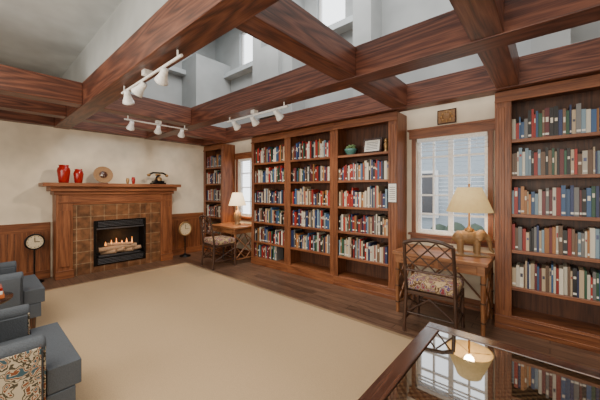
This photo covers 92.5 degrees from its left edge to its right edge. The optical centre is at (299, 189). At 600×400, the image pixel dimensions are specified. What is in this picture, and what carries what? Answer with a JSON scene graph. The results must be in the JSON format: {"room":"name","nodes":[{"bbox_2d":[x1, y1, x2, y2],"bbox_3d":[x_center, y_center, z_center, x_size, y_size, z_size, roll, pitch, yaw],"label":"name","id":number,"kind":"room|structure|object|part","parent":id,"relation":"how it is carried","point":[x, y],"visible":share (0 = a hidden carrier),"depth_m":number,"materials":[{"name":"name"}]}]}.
{"room":"home library","nodes":[
{"label":"home library","id":0,"kind":"room"},
{"bbox_2d":[0,0,167,82],"bbox_3d":[-1.301,-2.740,2.161,8.200,2.720,6.750,0,0,41],"label":"ceiling","id":1,"kind":"structure","parent":0,"point":[66,39],"depth_m":3.33,"materials":[{"name":"white paint"}]},
{"bbox_2d":[0,40,215,276],"bbox_3d":[-4.437,-1.250,4.893,0.120,5.500,6.750,0,0,41],"label":"wall","id":2,"kind":"structure","parent":0,"point":[31,155],"depth_m":5.35,"materials":[{"name":"beige paint"}]},
{"bbox_2d":[0,212,202,278],"bbox_3d":[-4.467,1.025,4.740,0.034,0.950,6.280,0,0,41],"label":"wainscoting","id":3,"kind":"structure","parent":2,"relation":"attached to","point":[12,236],"depth_m":4.83,"materials":[{"name":"brown wood"}]},
{"bbox_2d":[0,0,599,146],"bbox_3d":[-1.343,-1.230,2.112,8.180,0.299,6.420,0,0,41],"label":"ceiling beams","id":4,"kind":"structure","parent":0,"point":[491,30],"depth_m":2.73,"materials":[{"name":"brown wood"}]},
{"bbox_2d":[121,49,182,104],"bbox_3d":[-1.384,-0.972,2.597,1.300,0.216,0.156,0,0,41],"label":"track light","id":5,"kind":"object","parent":4,"relation":"attached to","point":[138,88],"visible":1,"depth_m":2.58,"materials":[{"name":"white paint"}]},
{"bbox_2d":[124,115,187,137],"bbox_3d":[-2.227,-0.972,4.493,0.149,0.215,0.950,0,0,41],"label":"track light","id":6,"kind":"object","parent":4,"relation":"attached to","point":[130,126],"visible":1,"depth_m":4.46,"materials":[{"name":"white paint"}]},
{"bbox_2d":[227,102,287,130],"bbox_3d":[-0.606,-0.974,3.910,1.250,0.213,0.151,0,0,41],"label":"track light","id":7,"kind":"object","parent":4,"relation":"attached to","point":[279,116],"visible":1,"depth_m":3.88,"materials":[{"name":"white paint"}]},
{"bbox_2d":[42,251,599,369],"bbox_3d":[-1.306,1.550,2.231,8.300,0.100,6.850,0,0,41],"label":"floor","id":8,"kind":"structure","parent":0,"point":[379,311],"depth_m":3.79,"materials":[{"name":"brown wood"}]},
{"bbox_2d":[24,234,44,282],"bbox_3d":[-4.304,1.104,4.651,0.237,0.791,0.237,0,0,-22],"label":"clock","id":9,"kind":"object","parent":8,"relation":"on","point":[33,242],"visible":0.77,"depth_m":4.64,"materials":[{"name":"black metal"}]},
{"bbox_2d":[38,182,180,280],"bbox_3d":[-3.492,0.690,5.529,0.469,1.620,2.250,0,0,41],"label":"fireplace","id":10,"kind":"object","parent":8,"relation":"on","point":[97,227],"visible":1,"depth_m":5.36,"materials":[{"name":"brown wood"}]},
{"bbox_2d":[57,165,70,182],"bbox_3d":[-3.976,-0.271,4.829,0.185,0.300,0.185,0,0,41],"label":"vase","id":11,"kind":"object","parent":10,"relation":"on","point":[63,171],"visible":1,"depth_m":4.77,"materials":[{"name":"ceramic"}]},
{"bbox_2d":[73,169,83,182],"bbox_3d":[-3.844,-0.241,4.980,0.148,0.240,0.148,0,0,41],"label":"vase","id":12,"kind":"object","parent":10,"relation":"on","point":[78,174],"visible":0.86,"depth_m":4.93,"materials":[{"name":"ceramic"}]},
{"bbox_2d":[93,166,112,182],"bbox_3d":[-3.616,-0.277,5.272,0.100,0.312,0.310,0,0,41],"label":"decorative plate","id":13,"kind":"object","parent":10,"relation":"on","point":[102,174],"visible":0.87,"depth_m":5.26,"materials":[{"name":"brown wood"}]},
{"bbox_2d":[147,172,167,183],"bbox_3d":[-2.959,-0.247,5.987,0.193,0.253,0.427,0,0,41],"label":"telephone","id":14,"kind":"object","parent":10,"relation":"on","point":[158,180],"visible":1,"depth_m":5.94,"materials":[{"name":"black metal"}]},
{"bbox_2d":[178,221,191,256],"bbox_3d":[-2.607,1.106,6.519,0.274,0.788,0.240,0,0,-18],"label":"clock","id":15,"kind":"object","parent":8,"relation":"on","point":[185,228],"visible":1,"depth_m":6.51,"materials":[{"name":"black metal"}]},
{"bbox_2d":[199,215,235,269],"bbox_3d":[-1.649,0.991,5.697,0.575,1.021,0.527,0,0,-43],"label":"desk chair","id":16,"kind":"object","parent":8,"relation":"on","point":[223,241],"visible":1,"depth_m":5.60,"materials":[{"name":"brown wood"}]},
{"bbox_2d":[204,235,234,245],"bbox_3d":[-1.605,1.004,5.738,0.455,0.119,0.500,0,0,-43],"label":"seat cushion","id":17,"kind":"object","parent":16,"relation":"on","point":[222,240],"depth_m":5.60,"materials":[{"name":"multicoloured fabric"}]},
{"bbox_2d":[203,143,234,254],"bbox_3d":[-1.976,0.215,6.973,0.820,2.570,0.360,0,0,41],"label":"bookcase","id":18,"kind":"object","parent":8,"relation":"on","point":[227,151],"visible":0.66,"depth_m":6.74,"materials":[{"name":"brown wood"}]},
{"bbox_2d":[206,154,220,233],"bbox_3d":[-1.988,0.094,6.960,0.668,1.877,0.233,0,0,41],"label":"books","id":19,"kind":"object","parent":18,"relation":"in","point":[214,210],"visible":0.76,"depth_m":6.89,"materials":[{"name":"multicoloured paper"}]},
{"bbox_2d":[36,262,413,399],"bbox_3d":[-1.916,1.493,2.611,4.980,0.012,4.420,0,0,41],"label":"area rug","id":20,"kind":"object","parent":8,"relation":"on","point":[182,331],"visible":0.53,"depth_m":2.80,"materials":[{"name":"beige carpet"}]},
{"bbox_2d":[0,291,12,304],"bbox_3d":[-2.715,1.204,2.365,0.500,0.567,0.500,0,0,41],"label":"side table","id":21,"kind":"object","parent":20,"relation":"on","point":[8,295],"visible":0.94,"depth_m":2.46,"materials":[{"name":"brown wood"}]},
{"bbox_2d":[0,284,4,298],"bbox_3d":[-2.668,0.876,2.417,0.200,0.085,0.240,0,0,41],"label":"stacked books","id":22,"kind":"object","parent":21,"relation":"on","point":[2,295],"visible":1,"depth_m":2.44,"materials":[{"name":"paper"}]},
{"bbox_2d":[0,261,44,328],"bbox_3d":[-3.293,1.049,2.949,0.824,0.877,0.919,0,0,41],"label":"armchair","id":23,"kind":"object","parent":20,"relation":"on","point":[28,289],"visible":0.84,"depth_m":2.97,"materials":[{"name":"grey fabric"}]},
{"bbox_2d":[0,304,81,399],"bbox_3d":[-1.929,1.049,1.668,0.824,0.877,0.919,0,0,41],"label":"armchair","id":24,"kind":"object","parent":20,"relation":"on","point":[38,363],"visible":1,"depth_m":1.68,"materials":[{"name":"grey fabric"}]},
{"bbox_2d":[209,222,250,259],"bbox_3d":[-1.437,1.125,6.199,0.930,0.750,0.620,0,0,41],"label":"writing desk","id":25,"kind":"object","parent":8,"relation":"on","point":[229,227],"visible":0.56,"depth_m":5.96,"materials":[{"name":"wood"}]},
{"bbox_2d":[229,191,245,224],"bbox_3d":[-1.347,0.389,6.187,0.374,0.720,0.374,0,0,41],"label":"table lamp","id":26,"kind":"object","parent":25,"relation":"on","point":[237,199],"visible":1,"depth_m":6.10,"materials":[{"name":"fabric"}]},
{"bbox_2d":[251,132,286,271],"bbox_3d":[-0.513,0.215,5.699,1.020,2.570,0.360,0,0,41],"label":"bookcase","id":27,"kind":"object","parent":8,"relation":"on","point":[273,140],"visible":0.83,"depth_m":5.78,"materials":[{"name":"brown wood"}]},
{"bbox_2d":[255,145,283,260],"bbox_3d":[-0.525,0.247,5.687,0.867,2.203,0.236,0,0,41],"label":"books","id":28,"kind":"object","parent":27,"relation":"in","point":[267,234],"visible":0.87,"depth_m":5.61,"materials":[{"name":"multicoloured paper"}]},
{"bbox_2d":[287,123,333,283],"bbox_3d":[0.256,0.215,5.029,1.020,2.570,0.360,0,0,41],"label":"bookcase","id":29,"kind":"object","parent":8,"relation":"on","point":[316,265],"visible":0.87,"depth_m":5.10,"materials":[{"name":"brown wood"}]},
{"bbox_2d":[291,139,329,253],"bbox_3d":[0.242,0.086,5.019,0.860,1.893,0.237,0,0,41],"label":"books","id":30,"kind":"object","parent":29,"relation":"in","point":[315,218],"visible":0.9,"depth_m":4.92,"materials":[{"name":"multicoloured paper"}]},
{"bbox_2d":[333,111,406,299],"bbox_3d":[1.033,0.215,4.352,1.040,2.570,0.360,0,0,41],"label":"bookcase","id":31,"kind":"object","parent":8,"relation":"on","point":[366,276],"visible":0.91,"depth_m":4.32,"materials":[{"name":"brown wood"}]},
{"bbox_2d":[344,144,356,154],"bbox_3d":[0.801,-0.626,4.528,0.200,0.170,0.200,0,0,41],"label":"bowl","id":32,"kind":"object","parent":31,"relation":"on","point":[350,149],"visible":0.95,"depth_m":4.47,"materials":[{"name":"green ceramic"}]},
{"bbox_2d":[339,159,387,263],"bbox_3d":[1.001,0.290,4.359,0.833,1.486,0.238,0,0,41],"label":"books","id":33,"kind":"object","parent":31,"relation":"in","point":[361,247],"visible":0.95,"depth_m":4.26,"materials":[{"name":"multicoloured paper"}]},
{"bbox_2d":[362,137,382,152],"bbox_3d":[1.093,-0.657,4.299,0.300,0.230,0.102,0,0,41],"label":"framed certificate","id":34,"kind":"object","parent":31,"relation":"on","point":[372,145],"visible":0.86,"depth_m":4.27,"materials":[{"name":"white paper"}]},
{"bbox_2d":[383,138,387,151],"bbox_3d":[1.239,-0.643,4.133,0.080,0.205,0.080,0,0,41],"label":"figurine","id":35,"kind":"object","parent":31,"relation":"on","point":[385,139],"visible":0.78,"depth_m":4.11,"materials":[{"name":"gold metal"}]},
{"bbox_2d":[388,183,396,202],"bbox_3d":[1.263,0.040,3.924,0.120,0.260,0.010,0,0,41],"label":"notice","id":36,"kind":"object","parent":31,"relation":"attached to","point":[392,187],"visible":1,"depth_m":3.92,"materials":[{"name":"white paper"}]},
{"bbox_2d":[402,238,464,330],"bbox_3d":[1.429,0.991,3.068,0.527,1.021,0.575,0,0,38],"label":"desk chair","id":37,"kind":"object","parent":8,"relation":"on","point":[434,285],"visible":0.98,"depth_m":2.95,"materials":[{"name":"brown wood"}]},
{"bbox_2d":[407,271,463,296],"bbox_3d":[1.466,1.004,3.116,0.500,0.119,0.455,0,0,38],"label":"seat cushion","id":38,"kind":"object","parent":37,"relation":"on","point":[424,284],"depth_m":2.98,"materials":[{"name":"multicoloured fabric"}]},
{"bbox_2d":[392,244,494,336],"bbox_3d":[1.719,1.125,3.450,1.000,0.750,0.620,0,0,41],"label":"writing desk","id":39,"kind":"object","parent":8,"relation":"on","point":[482,267],"visible":0.83,"depth_m":3.25,"materials":[{"name":"wood"}]},
{"bbox_2d":[446,184,493,257],"bbox_3d":[1.946,0.339,3.293,0.485,0.820,0.476,0,0,21],"label":"table lamp","id":40,"kind":"object","parent":39,"relation":"on","point":[468,199],"visible":1,"depth_m":3.20,"materials":[{"name":"fabric"}]},
{"bbox_3d":[1.942,0.339,3.295,0.100,0.260,0.100,0,0,21],"label":"lamp stem","id":41,"kind":"part","parent":40,"relation":"part of","materials":[{"name":"brown metal"}]},
{"bbox_3d":[1.942,0.089,3.295,0.476,0.320,0.476,0,0,21],"label":"lamp shade","id":42,"kind":"part","parent":40,"relation":"part of","materials":[{"name":"beige fabric"}]},
{"bbox_2d":[358,322,599,399],"bbox_3d":[1.046,1.262,1.330,1.270,0.450,1.380,0,0,41],"label":"coffee table","id":43,"kind":"object","parent":8,"relation":"on","point":[441,362],"visible":1,"depth_m":1.62,"materials":[{"name":"brown wood"}]},
{"bbox_2d":[495,74,599,353],"bbox_3d":[2.661,0.215,2.933,1.080,2.570,0.360,0,0,41],"label":"bookcase","id":44,"kind":"object","parent":8,"relation":"on","point":[572,321],"visible":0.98,"depth_m":3.06,"materials":[{"name":"brown wood"}]},
{"bbox_2d":[512,103,599,300],"bbox_3d":[2.671,0.097,2.903,0.834,1.872,0.236,0,0,41],"label":"books","id":45,"kind":"object","parent":44,"relation":"in","point":[574,281],"visible":0.95,"depth_m":2.86,"materials":[{"name":"multicoloured paper"}]},
{"bbox_2d":[130,0,570,127],"bbox_3d":[-0.407,-2.700,4.366,6.650,2.600,2.250,0,0,41],"label":"wall","id":46,"kind":"structure","parent":0,"point":[204,79],"depth_m":5.46,"materials":[{"name":"white paint"}]},
{"bbox_2d":[216,0,599,303],"bbox_3d":[0.917,-1.250,4.798,8.320,5.500,0.140,0,0,41],"label":"wall","id":47,"kind":"structure","parent":0,"point":[397,15],"depth_m":4.08,"materials":[{"name":"white paint"}]},
{"bbox_2d":[233,152,250,220],"bbox_3d":[-1.166,-0.077,6.540,0.970,1.555,0.170,0,0,41],"label":"window","id":48,"kind":"structure","parent":47,"relation":"in","point":[242,157],"depth_m":6.67,"materials":[{"name":"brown wood"}]},
{"bbox_2d":[242,32,245,64],"bbox_3d":[-1.142,-3.275,6.605,0.600,0.850,0.040,0,0,41],"label":"window","id":49,"kind":"structure","parent":47,"relation":"in","point":[243,33],"depth_m":6.76,"materials":[{"name":"white paint"}]},
{"bbox_2d":[319,0,321,21],"bbox_3d":[0.592,-3.275,5.094,0.600,0.850,0.040,0,0,41],"label":"window","id":50,"kind":"structure","parent":47,"relation":"in","point":[320,1],"depth_m":5.26,"materials":[{"name":"white paint"}]},
{"bbox_2d":[236,248,494,314],"bbox_3d":[0.412,1.435,5.131,5.190,0.130,0.019,0,0,41],"label":"baseboard","id":51,"kind":"structure","parent":47,"relation":"attached to","point":[466,300],"depth_m":3.64,"materials":[{"name":"brown wood"}]},
{"bbox_2d":[437,108,456,124],"bbox_3d":[1.935,-0.970,3.789,0.230,0.190,0.042,0,0,41],"label":"relief plaque","id":52,"kind":"object","parent":47,"relation":"attached to","point":[448,116],"visible":1,"depth_m":3.77,"materials":[{"name":"brown wood"}]},
{"bbox_2d":[407,118,494,247],"bbox_3d":[1.982,-0.077,3.797,1.080,1.555,0.170,0,0,41],"label":"window","id":53,"kind":"structure","parent":47,"relation":"in","point":[479,126],"depth_m":3.83,"materials":[{"name":"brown wood"}]},
{"label":"outside","id":54,"kind":"structure","parent":0,"visible":0},
{"bbox_3d":[3.748,2.150,8.870,22.000,0.100,9.700,0,0,41],"label":"snowy ground","id":55,"kind":"structure","parent":54,"visible":0},
{"bbox_2d":[422,136,484,229],"bbox_3d":[4.144,-0.100,10.846,16.400,4.400,0.800,0,0,41],"label":"neighbouring house","id":56,"kind":"structure","parent":55,"relation":"on","point":[477,161],"depth_m":10.12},
{"bbox_2d":[431,222,484,231],"bbox_3d":[2.643,1.508,8.743,11.182,1.837,0.896,0,0,41],"label":"shrubs","id":57,"kind":"object","parent":55,"relation":"on","point":[457,226],"visible":0.02,"depth_m":7.35,"materials":[{"name":"green plant"}]}
]}

